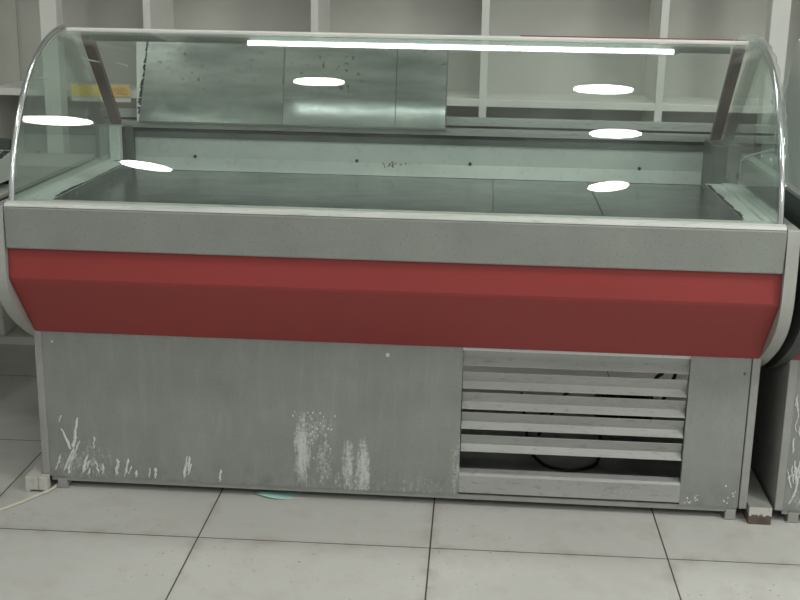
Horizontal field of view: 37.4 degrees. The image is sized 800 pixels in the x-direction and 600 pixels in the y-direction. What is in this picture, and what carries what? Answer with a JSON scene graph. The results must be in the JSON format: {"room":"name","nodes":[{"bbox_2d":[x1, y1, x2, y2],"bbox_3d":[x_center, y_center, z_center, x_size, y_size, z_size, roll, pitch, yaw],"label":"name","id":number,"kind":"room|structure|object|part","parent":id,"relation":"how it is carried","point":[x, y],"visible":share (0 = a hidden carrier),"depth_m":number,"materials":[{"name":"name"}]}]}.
{"room":"food shop","nodes":[
{"label":"food shop","id":0,"kind":"room"},
{"bbox_2d":[0,344,799,599],"bbox_3d":[-0.386,1.083,1.409,8.500,0.050,7.600,2,15,3],"label":"floor","id":1,"kind":"structure","parent":0,"point":[85,540],"depth_m":3.03,"materials":[{"name":"tile"}]},
{"bbox_2d":[0,483,57,510],"bbox_3d":[-1.137,0.569,3.163,0.507,0.008,0.057,-13,20,-42],"label":"power cord","id":2,"kind":"object","parent":1,"relation":"on","point":[56,484],"visible":1,"depth_m":3.25,"materials":[{"name":"white plastic"}]},
{"bbox_2d":[25,459,50,490],"bbox_3d":[-1.008,0.490,3.394,0.063,0.046,0.196,2,15,4],"label":"support block","id":3,"kind":"object","parent":1,"relation":"on","point":[35,479],"visible":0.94,"depth_m":3.30,"materials":[{"name":"white plastic"}]},
{"bbox_2d":[0,152,94,200],"bbox_3d":[-1.531,-0.028,3.866,0.812,0.784,0.980,2,15,4],"label":"side table","id":4,"kind":"object","parent":1,"relation":"on","point":[33,169],"visible":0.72,"depth_m":3.92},
{"bbox_2d":[0,138,16,183],"bbox_3d":[-1.322,-0.400,3.493,0.295,0.135,0.235,2,15,4],"label":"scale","id":5,"kind":"object","parent":4,"relation":"on","point":[5,143],"visible":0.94,"depth_m":3.54,"materials":[{"name":"grey metal"}]},
{"bbox_2d":[255,489,302,498],"bbox_3d":[-0.332,0.536,3.347,0.145,0.008,0.132,2,15,4],"label":"scrap","id":6,"kind":"object","parent":1,"relation":"on","point":[277,494],"visible":0.46,"depth_m":3.31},
{"bbox_2d":[0,25,799,519],"bbox_3d":[-0.002,-0.129,3.394,1.992,1.275,0.936,2,15,4],"label":"display case","id":7,"kind":"object","parent":1,"relation":"on","point":[279,268],"visible":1,"depth_m":3.20,"materials":[{"name":"metal"}]},
{"bbox_3d":[-0.962,-0.506,3.142,0.014,0.426,0.441,2,15,4],"label":"edge trim","id":8,"kind":"part","parent":7,"relation":"part of","materials":[{"name":"silver metal"}]},
{"bbox_3d":[-0.961,0.185,3.637,0.021,0.439,0.764,2,15,4],"label":"panel","id":9,"kind":"part","parent":7,"relation":"part of","materials":[{"name":"grey metal"}]},
{"bbox_3d":[-0.897,-0.497,3.736,0.035,0.110,0.028,2,15,4],"label":"corner post","id":10,"kind":"part","parent":7,"relation":"part of","materials":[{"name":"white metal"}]},
{"bbox_3d":[-0.407,0.304,3.237,1.146,0.433,0.024,2,15,4],"label":"panel","id":11,"kind":"part","parent":7,"relation":"part of","materials":[{"name":"metal"}]},
{"bbox_3d":[-0.336,-0.677,3.711,0.966,0.251,0.092,2,15,4],"label":"door","id":12,"kind":"part","parent":7,"relation":"part of","materials":[{"name":"glass"}]},
{"bbox_3d":[-0.033,0.528,3.291,1.898,0.015,0.046,2,15,4],"label":"rail","id":13,"kind":"part","parent":7,"relation":"part of","materials":[{"name":"grey metal"}]},
{"bbox_2d":[75,169,729,219],"bbox_3d":[0.003,-0.283,3.363,1.822,0.010,0.815,2,15,4],"label":"steel tray","id":14,"kind":"object","parent":7,"relation":"on","point":[382,189],"depth_m":3.47,"materials":[{"name":"silver metal"}]},
{"bbox_3d":[0.007,-0.726,3.249,1.865,0.012,0.066,2,15,4],"label":"rail","id":15,"kind":"part","parent":7,"relation":"part of","materials":[{"name":"grey metal"}]},
{"bbox_2d":[88,32,729,54],"bbox_3d":[0.010,-0.708,3.267,1.770,0.025,0.055,2,15,4],"label":"lamp","id":16,"kind":"object","parent":7,"relation":"attached to","point":[674,46],"depth_m":3.23,"materials":[{"name":"white plastic"}]},
{"bbox_3d":[-0.011,-0.467,3.084,1.888,0.418,0.434,2,15,4],"label":"curved glass","id":17,"kind":"part","parent":7,"relation":"part of","materials":[{"name":"clear glass"}]},
{"bbox_3d":[0.460,0.506,3.232,0.596,0.061,0.033,2,15,4],"label":"louver sill","id":18,"kind":"part","parent":7,"relation":"part of","materials":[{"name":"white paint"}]},
{"bbox_3d":[0.950,-0.398,3.578,0.042,0.159,0.168,2,15,4],"label":"corner post","id":19,"kind":"part","parent":7,"relation":"part of","materials":[{"name":"metal"}]},
{"bbox_3d":[0.838,0.348,3.153,0.156,0.433,0.020,2,15,4],"label":"panel","id":20,"kind":"part","parent":7,"relation":"part of","materials":[{"name":"metal"}]},
{"bbox_3d":[0.957,0.254,3.504,0.021,0.439,0.764,2,15,4],"label":"panel","id":21,"kind":"part","parent":7,"relation":"part of","materials":[{"name":"grey metal"}]},
{"bbox_3d":[0.945,-0.476,3.192,0.008,0.418,0.783,2,15,4],"label":"glass","id":22,"kind":"part","parent":7,"relation":"part of","materials":[{"name":"clear glass"}]},
{"bbox_3d":[0.939,-0.438,3.010,0.014,0.426,0.441,2,15,4],"label":"edge trim","id":23,"kind":"part","parent":7,"relation":"part of","materials":[{"name":"silver metal"}]},
{"bbox_2d":[0,0,799,368],"bbox_3d":[0.038,-1.207,4.279,5.600,2.900,0.420,2,15,4],"label":"wall shelving","id":24,"kind":"object","parent":1,"relation":"on","point":[682,87],"visible":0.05,"depth_m":4.50,"materials":[{"name":"white wood"}]},
{"bbox_3d":[-1.249,-1.207,4.197,0.062,2.900,0.068,2,15,4],"label":"post","id":25,"kind":"part","parent":24,"relation":"part of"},
{"bbox_2d":[71,84,130,101],"bbox_3d":[-1.096,-0.757,4.333,0.220,0.061,0.013,2,15,4],"label":"label","id":26,"kind":"object","parent":24,"relation":"attached to","point":[79,92],"visible":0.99,"depth_m":4.33,"materials":[{"name":"yellow paper"}]},
{"bbox_3d":[0.048,-0.969,4.549,5.600,2.300,0.020,2,15,4],"label":"panel","id":27,"kind":"part","parent":24,"relation":"part of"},
{"bbox_3d":[1.301,-1.116,4.021,0.064,2.900,0.068,2,15,4],"label":"post","id":28,"kind":"part","parent":24,"relation":"part of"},
{"bbox_2d":[741,467,771,524],"bbox_3d":[0.984,0.524,3.389,0.060,0.050,0.441,2,15,4],"label":"support beam","id":29,"kind":"structure","parent":1,"relation":"on","point":[758,510],"depth_m":3.19,"materials":[{"name":"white wood"}]},
{"bbox_2d":[735,39,799,522],"bbox_3d":[2.010,-0.053,3.253,1.992,1.268,0.931,2,15,4],"label":"display case","id":30,"kind":"object","parent":1,"relation":"on","point":[775,458],"visible":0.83,"depth_m":3.17,"materials":[{"name":"grey metal"}]},
{"bbox_3d":[1.115,-0.425,3.597,0.035,0.110,0.028,2,15,4],"label":"corner post","id":31,"kind":"part","parent":30,"relation":"part of","materials":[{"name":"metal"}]},
{"bbox_3d":[1.036,-0.310,3.253,0.032,0.061,0.825,2,15,4],"label":"rail","id":32,"kind":"part","parent":30,"relation":"part of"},
{"bbox_3d":[1.051,0.257,3.498,0.021,0.439,0.764,2,15,4],"label":"panel","id":33,"kind":"part","parent":30,"relation":"part of","materials":[{"name":"grey metal"}]},
{"bbox_3d":[1.979,0.600,3.152,1.898,0.015,0.046,2,15,4],"label":"rail","id":34,"kind":"part","parent":30,"relation":"part of","materials":[{"name":"grey metal"}]},
{"bbox_3d":[1.605,0.376,3.098,1.146,0.433,0.024,2,15,4],"label":"panel","id":35,"kind":"part","parent":30,"relation":"part of","materials":[{"name":"metal"}]}
]}

